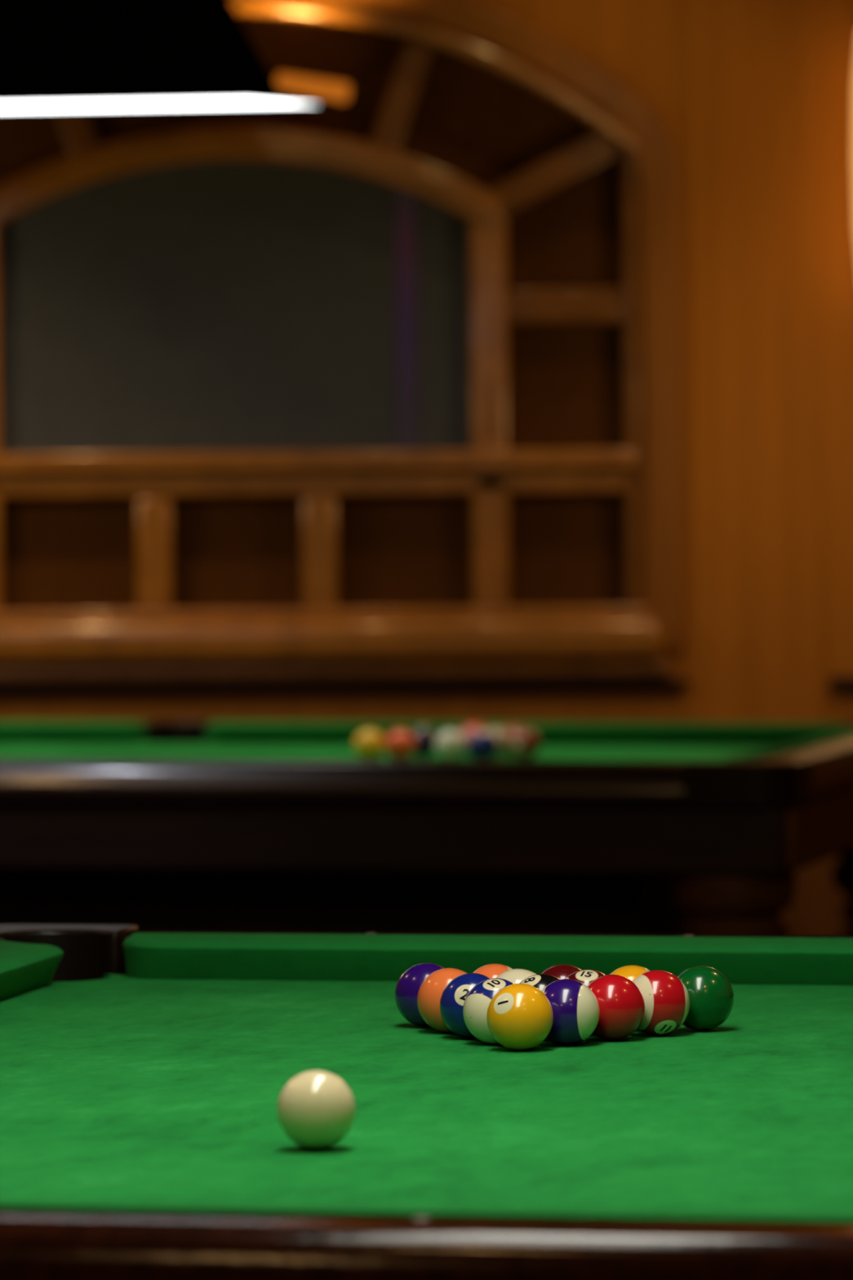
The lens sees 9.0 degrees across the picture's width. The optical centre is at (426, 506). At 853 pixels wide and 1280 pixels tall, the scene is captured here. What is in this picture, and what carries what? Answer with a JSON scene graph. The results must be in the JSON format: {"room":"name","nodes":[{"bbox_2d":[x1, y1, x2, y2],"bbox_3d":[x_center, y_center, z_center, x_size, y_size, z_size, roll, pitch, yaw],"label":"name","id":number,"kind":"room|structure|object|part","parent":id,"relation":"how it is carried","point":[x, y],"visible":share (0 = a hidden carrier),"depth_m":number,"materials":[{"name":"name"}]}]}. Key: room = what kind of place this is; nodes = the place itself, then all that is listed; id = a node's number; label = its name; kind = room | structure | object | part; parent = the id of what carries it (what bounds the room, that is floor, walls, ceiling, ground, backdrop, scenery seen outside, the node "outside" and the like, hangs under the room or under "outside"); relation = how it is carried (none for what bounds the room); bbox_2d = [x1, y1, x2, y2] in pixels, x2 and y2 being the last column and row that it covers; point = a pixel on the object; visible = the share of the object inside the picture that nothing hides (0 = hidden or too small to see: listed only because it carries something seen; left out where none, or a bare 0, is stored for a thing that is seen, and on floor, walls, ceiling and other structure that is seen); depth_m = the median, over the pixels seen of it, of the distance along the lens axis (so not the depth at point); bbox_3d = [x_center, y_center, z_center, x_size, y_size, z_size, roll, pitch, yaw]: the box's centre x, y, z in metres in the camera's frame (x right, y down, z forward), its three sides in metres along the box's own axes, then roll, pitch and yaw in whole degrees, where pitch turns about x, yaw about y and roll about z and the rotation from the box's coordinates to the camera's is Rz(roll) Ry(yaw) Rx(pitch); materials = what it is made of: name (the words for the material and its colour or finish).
{"room":"games hall","nodes":[
{"label":"games hall","id":0,"kind":"room"},
{"bbox_2d":[0,0,852,722],"bbox_3d":[-0.002,-0.235,12.275,8.000,3.000,0.150,0,0,0],"label":"wall","id":1,"kind":"structure","parent":0,"point":[644,43],"depth_m":12.20,"materials":[{"name":"brown wood"}]},
{"bbox_2d":[0,0,685,682],"bbox_3d":[-0.429,-0.418,12.217,2.006,1.612,0.225,0,0,0],"label":"window","id":2,"kind":"structure","parent":1,"relation":"in","point":[351,388],"depth_m":12.26,"materials":[{"name":"brown wood"}]},
{"bbox_3d":[-0.429,-0.452,12.265,1.061,0.665,0.010,0,0,0],"label":"pane","id":3,"kind":"part","parent":2,"relation":"part of","materials":[{"name":"grey glass"}]},
{"bbox_3d":[-0.432,-0.739,12.187,1.190,0.189,0.014,0,0,0],"label":"arch moulding","id":4,"kind":"part","parent":2,"relation":"part of","materials":[{"name":"brown wood"}]},
{"bbox_3d":[-0.432,-0.737,12.248,1.208,0.234,0.105,0,0,0],"label":"arch frame","id":5,"kind":"part","parent":2,"relation":"part of","materials":[{"name":"brown wood"}]},
{"bbox_2d":[275,73,350,102],"bbox_3d":[-0.252,-0.927,12.135,0.165,0.062,0.250,0,0,0],"label":"picture light","id":6,"kind":"object","parent":2,"relation":"attached to","point":[320,88],"visible":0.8,"depth_m":12.01,"materials":[{"name":"orange glass"}]},
{"bbox_3d":[-0.418,0.244,12.235,1.830,0.029,0.130,0,0,0],"label":"sill","id":7,"kind":"part","parent":2,"relation":"part of","materials":[{"name":"brown wood"}]},
{"bbox_3d":[-0.421,0.302,12.152,1.907,0.093,0.094,0,0,0],"label":"sill","id":8,"kind":"part","parent":2,"relation":"part of","materials":[{"name":"brown wood"}]},
{"bbox_3d":[-0.419,0.369,12.165,1.936,0.038,0.069,0,0,0],"label":"sill","id":9,"kind":"part","parent":2,"relation":"part of","materials":[{"name":"brown wood"}]},
{"bbox_3d":[-0.433,-0.961,12.227,1.823,0.353,0.145,0,0,0],"label":"arch frame","id":10,"kind":"part","parent":2,"relation":"part of","materials":[{"name":"brown wood"}]},
{"bbox_3d":[-0.429,-0.447,12.188,2.006,1.554,0.021,0,0,0],"label":"casing","id":11,"kind":"part","parent":2,"relation":"part of","materials":[{"name":"brown wood"}]},
{"bbox_2d":[0,678,688,693],"bbox_3d":[-0.440,0.403,12.175,2.052,0.020,0.049,0,0,0],"label":"trim","id":12,"kind":"structure","parent":1,"relation":"attached to","point":[624,682],"depth_m":12.15,"materials":[{"name":"brown wood"}]},
{"bbox_2d":[688,0,824,722],"bbox_3d":[0.737,-0.621,12.195,0.293,2.238,0.007,0,0,0],"label":"pillar","id":13,"kind":"structure","parent":1,"relation":"attached to","point":[754,148],"depth_m":12.19,"materials":[{"name":"brown wood"}]},
{"bbox_2d":[778,854,848,935],"bbox_3d":[0.006,0.812,12.184,7.980,0.615,0.029,0,0,0],"label":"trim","id":14,"kind":"structure","parent":1,"relation":"attached to","point":[817,904],"depth_m":12.17,"materials":[{"name":"brown wood"}]},
{"bbox_2d":[829,675,852,686],"bbox_3d":[1.378,0.387,12.175,0.949,0.022,0.049,0,0,0],"label":"trim","id":15,"kind":"structure","parent":1,"relation":"attached to","point":[834,681],"depth_m":12.15,"materials":[{"name":"brown wood"}]},
{"bbox_3d":[-0.014,-1.760,5.175,8.000,0.050,14.350,0,0,0],"label":"ceiling","id":16,"kind":"structure","parent":0,"visible":0},
{"bbox_2d":[0,0,335,111],"bbox_3d":[-1.428,-1.232,10.254,2.500,0.982,0.215,0,0,8],"label":"pendant lamp","id":17,"kind":"object","parent":16,"relation":"hanging from","point":[55,55],"visible":1,"depth_m":10.09,"materials":[{"name":"black metal"}]},
{"bbox_2d":[0,98,317,111],"bbox_3d":[-1.424,-0.744,10.254,2.468,0.005,0.189,0,0,8],"label":"diffuser","id":18,"kind":"object","parent":17,"relation":"attached to","point":[6,104],"depth_m":10.12,"materials":[{"name":"white plastic"}]},
{"bbox_3d":[0.010,1.290,5.175,8.000,0.050,14.350,0,0,0],"label":"floor","id":19,"kind":"structure","parent":0,"visible":0},
{"bbox_2d":[0,924,852,1279],"bbox_3d":[0.019,0.844,4.319,1.434,0.842,2.265,0,0,11],"label":"pool table","id":20,"kind":"object","parent":19,"relation":"on","point":[144,1074],"visible":0.98,"depth_m":4.13,"materials":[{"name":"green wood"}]},
{"bbox_2d":[0,940,63,1000],"bbox_3d":[-0.466,0.448,4.927,0.075,0.042,0.875,0,0,11],"label":"cushion","id":21,"kind":"object","parent":20,"relation":"on","point":[27,971],"depth_m":5.23,"materials":[{"name":"green fabric"}]},
{"bbox_2d":[276,1070,355,1149],"bbox_3d":[-0.080,0.437,3.942,0.057,0.057,0.057,0,0,0],"label":"cue ball","id":22,"kind":"object","parent":20,"relation":"on","point":[316,1109],"visible":1,"depth_m":3.92,"materials":[{"name":"white plastic"}]},
{"bbox_2d":[395,963,443,1026],"bbox_3d":[0.000,0.436,4.862,0.057,0.057,0.057,0,0,24],"label":"ball","id":23,"kind":"object","parent":20,"relation":"on","point":[407,987],"visible":0.59,"depth_m":4.84,"materials":[{"name":"purple plastic"}]},
{"bbox_3d":[-0.191,0.462,3.251,1.068,0.070,0.090,0,0,11],"label":"rail","id":24,"kind":"part","parent":20,"relation":"part of","materials":[{"name":"brown wood"}]},
{"bbox_2d":[0,1198,852,1225],"bbox_3d":[-0.176,0.446,3.332,1.047,0.042,0.075,0,0,11],"label":"cushion","id":25,"kind":"object","parent":20,"relation":"on","point":[657,1216],"depth_m":3.28,"materials":[{"name":"green fabric"}]},
{"bbox_2d":[417,968,466,1032],"bbox_3d":[0.020,0.436,4.808,0.057,0.057,0.057,0,0,24],"label":"ball","id":26,"kind":"object","parent":20,"relation":"on","point":[430,991],"visible":0.53,"depth_m":4.79,"materials":[{"name":"orange plastic"}]},
{"bbox_2d":[440,973,490,1038],"bbox_3d":[0.040,0.436,4.755,0.057,0.057,0.057,0,0,29],"label":"ball","id":27,"kind":"object","parent":20,"relation":"on","point":[453,997],"visible":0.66,"depth_m":4.74,"materials":[{"name":"blue plastic"}]},
{"bbox_3d":[0.224,0.458,5.386,1.068,0.070,0.090,0,0,11],"label":"rail","id":28,"kind":"part","parent":20,"relation":"part of","materials":[{"name":"green fabric"}]},
{"bbox_2d":[122,933,852,985],"bbox_3d":[0.208,0.443,5.305,1.047,0.042,0.075,0,0,11],"label":"cushion","id":29,"kind":"object","parent":20,"relation":"on","point":[368,958],"depth_m":5.32,"materials":[{"name":"green fabric"}]},
{"bbox_2d":[462,977,513,1044],"bbox_3d":[0.060,0.436,4.701,0.057,0.057,0.057,0,0,22],"label":"ball","id":30,"kind":"object","parent":20,"relation":"on","point":[477,1002],"visible":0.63,"depth_m":4.68,"materials":[{"name":"white plastic"}]},
{"bbox_2d":[472,964,511,978],"bbox_3d":[0.061,0.436,4.849,0.057,0.057,0.057,0,0,26],"label":"ball","id":31,"kind":"object","parent":20,"relation":"on","point":[491,971],"visible":0.07,"depth_m":4.84,"materials":[{"name":"orange plastic"}]},
{"bbox_2d":[496,968,536,983],"bbox_3d":[0.081,0.436,4.795,0.057,0.057,0.057,0,0,24],"label":"ball","id":32,"kind":"object","parent":20,"relation":"on","point":[514,975],"visible":0.23,"depth_m":4.78,"materials":[{"name":"white plastic"}]},
{"bbox_2d":[486,983,553,1050],"bbox_3d":[0.080,0.436,4.647,0.057,0.057,0.057,0,0,23],"label":"ball","id":33,"kind":"object","parent":20,"relation":"on","point":[520,1016],"visible":1,"depth_m":4.63,"materials":[{"name":"yellow plastic"}]},
{"bbox_2d":[519,973,559,1039],"bbox_3d":[0.101,0.436,4.741,0.057,0.057,0.057,0,0,27],"label":"ball","id":34,"kind":"object","parent":20,"relation":"on","point":[540,981],"visible":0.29,"depth_m":4.73,"materials":[{"name":"black plastic"}]},
{"bbox_2d":[541,964,580,979],"bbox_3d":[0.122,0.435,4.835,0.057,0.057,0.057,0,0,24],"label":"ball","id":35,"kind":"object","parent":20,"relation":"on","point":[561,971],"visible":0.19,"depth_m":4.82,"materials":[{"name":"red plastic"}]},
{"bbox_2d":[541,978,599,1045],"bbox_3d":[0.121,0.435,4.687,0.057,0.057,0.057,0,0,21],"label":"ball","id":36,"kind":"object","parent":20,"relation":"on","point":[575,1006],"visible":0.77,"depth_m":4.67,"materials":[{"name":"purple plastic"}]},
{"bbox_2d":[564,969,605,1034],"bbox_3d":[0.142,0.435,4.781,0.057,0.057,0.057,0,0,26],"label":"ball","id":37,"kind":"object","parent":20,"relation":"on","point":[586,977],"visible":0.23,"depth_m":4.77,"materials":[{"name":"white plastic"}]},
{"bbox_2d":[587,974,645,1040],"bbox_3d":[0.162,0.435,4.728,0.057,0.057,0.057,0,0,24],"label":"ball","id":38,"kind":"object","parent":20,"relation":"on","point":[621,1002],"visible":0.91,"depth_m":4.71,"materials":[{"name":"red plastic"}]},
{"bbox_2d":[609,964,649,981],"bbox_3d":[0.182,0.435,4.822,0.057,0.057,0.057,0,0,27],"label":"ball","id":39,"kind":"object","parent":20,"relation":"on","point":[631,972],"visible":0.09,"depth_m":4.81,"materials":[{"name":"yellow plastic"}]},
{"bbox_2d":[632,970,689,1035],"bbox_3d":[0.202,0.435,4.768,0.057,0.057,0.057,0,0,26],"label":"ball","id":40,"kind":"object","parent":20,"relation":"on","point":[666,997],"visible":0.79,"depth_m":4.75,"materials":[{"name":"red plastic"}]},
{"bbox_2d":[677,965,733,1031],"bbox_3d":[0.243,0.434,4.808,0.057,0.057,0.057,0,0,24],"label":"ball","id":41,"kind":"object","parent":20,"relation":"on","point":[711,994],"visible":0.9,"depth_m":4.79,"materials":[{"name":"green plastic"}]},
{"bbox_2d":[0,720,852,935],"bbox_3d":[-0.677,0.849,10.080,3.070,0.842,1.746,0,0,14],"label":"pool table","id":42,"kind":"object","parent":19,"relation":"on","point":[696,828],"visible":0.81,"depth_m":9.15,"materials":[{"name":"brown wood"}]},
{"bbox_2d":[0,720,146,743],"bbox_3d":[-1.186,0.454,10.974,1.277,0.042,0.075,0,0,14],"label":"cushion","id":43,"kind":"object","parent":42,"relation":"on","point":[11,731],"depth_m":10.83,"materials":[{"name":"green fabric"}]},
{"bbox_3d":[-0.183,0.462,9.103,1.267,0.070,0.090,0,0,14],"label":"rail","id":44,"kind":"part","parent":42,"relation":"part of","materials":[{"name":"brown wood"}]},
{"bbox_2d":[0,758,688,762],"bbox_3d":[-0.175,0.446,9.186,1.277,0.042,0.075,0,0,14],"label":"cushion","id":45,"kind":"object","parent":42,"relation":"on","point":[99,759],"depth_m":9.13,"materials":[{"name":"green fabric"}]},
{"bbox_2d":[353,728,384,759],"bbox_3d":[-0.105,0.437,10.000,0.057,0.057,0.057,0,0,27],"label":"ball","id":46,"kind":"object","parent":42,"relation":"on","point":[369,744],"visible":0.99,"depth_m":9.98,"materials":[{"name":"yellow plastic"}]},
{"bbox_2d":[384,728,416,759],"bbox_3d":[-0.048,0.437,9.980,0.057,0.057,0.057,0,0,25],"label":"ball","id":47,"kind":"object","parent":42,"relation":"on","point":[400,744],"visible":0.98,"depth_m":9.96,"materials":[{"name":"plastic"}]},
{"bbox_2d":[410,726,436,757],"bbox_3d":[-0.007,0.436,10.080,0.057,0.057,0.057,0,0,23],"label":"ball","id":48,"kind":"object","parent":42,"relation":"on","point":[424,737],"visible":0.7,"depth_m":10.06,"materials":[{"name":"plastic"}]},
{"bbox_2d":[435,729,466,759],"bbox_3d":[0.044,0.436,9.950,0.057,0.057,0.057,0,0,24],"label":"ball","id":49,"kind":"object","parent":42,"relation":"on","point":[450,744],"visible":0.98,"depth_m":9.93,"materials":[{"name":"white plastic"}]},
{"bbox_2d":[458,725,482,755],"bbox_3d":[0.083,0.435,10.120,0.057,0.057,0.057,0,0,22],"label":"ball","id":50,"kind":"object","parent":42,"relation":"on","point":[467,731],"visible":0.24,"depth_m":10.10,"materials":[{"name":"red plastic"}]},
{"bbox_2d":[463,722,486,730],"bbox_3d":[0.090,0.435,10.250,0.057,0.057,0.057,0,0,23],"label":"ball","id":51,"kind":"object","parent":42,"relation":"on","point":[482,727],"visible":0.13,"depth_m":10.24,"materials":[{"name":"plastic"}]},
{"bbox_2d":[466,730,497,759],"bbox_3d":[0.102,0.435,9.880,0.057,0.057,0.057,0,0,22],"label":"ball","id":52,"kind":"object","parent":42,"relation":"on","point":[482,744],"visible":0.91,"depth_m":9.86,"materials":[{"name":"blue plastic"}]},
{"bbox_2d":[485,726,510,757],"bbox_3d":[0.128,0.435,10.050,0.057,0.057,0.057,0,0,27],"label":"ball","id":53,"kind":"object","parent":42,"relation":"on","point":[502,736],"visible":0.61,"depth_m":10.03,"materials":[{"name":"white plastic"}]},
{"bbox_2d":[503,724,522,755],"bbox_3d":[0.162,0.435,10.130,0.057,0.057,0.057,0,0,28],"label":"ball","id":54,"kind":"object","parent":42,"relation":"on","point":[510,729],"visible":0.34,"depth_m":10.11,"materials":[{"name":"plastic"}]},
{"bbox_2d":[509,727,540,758],"bbox_3d":[0.181,0.435,10.010,0.057,0.057,0.057,0,0,21],"label":"ball","id":55,"kind":"object","parent":42,"relation":"on","point":[524,742],"visible":1,"depth_m":9.99,"materials":[{"name":"plastic"}]},
{"bbox_2d":[205,721,848,745],"bbox_3d":[0.186,0.443,10.632,1.277,0.042,0.075,0,0,14],"label":"cushion","id":56,"kind":"object","parent":42,"relation":"on","point":[304,733],"depth_m":10.58,"materials":[{"name":"green fabric"}]},
{"bbox_3d":[0.217,0.458,10.710,1.267,0.070,0.090,0,0,14],"label":"rail","id":57,"kind":"part","parent":42,"relation":"part of","materials":[{"name":"green fabric"}]},
{"bbox_3d":[0.511,0.934,9.013,0.208,0.654,0.208,0,0,14],"label":"leg","id":58,"kind":"part","parent":42,"relation":"part of","materials":[{"name":"brown wood"}]},
{"bbox_2d":[724,728,852,760],"bbox_3d":[0.685,0.439,9.739,0.075,0.042,1.359,0,0,14],"label":"cushion","id":59,"kind":"object","parent":42,"relation":"on","point":[821,741],"depth_m":9.52,"materials":[{"name":"green fabric"}]},
{"bbox_3d":[0.765,0.454,9.720,0.090,0.070,1.380,0,0,14],"label":"rail","id":60,"kind":"part","parent":42,"relation":"part of","materials":[{"name":"brown wood"}]},
{"bbox_3d":[0.797,0.544,9.712,0.012,0.100,1.676,0,0,14],"label":"panel","id":61,"kind":"part","parent":42,"relation":"part of","materials":[{"name":"brown wood"}]},
{"bbox_3d":[0.873,0.931,10.465,0.208,0.654,0.208,0,0,14],"label":"leg","id":62,"kind":"part","parent":42,"relation":"part of","materials":[{"name":"brown wood"}]}
]}

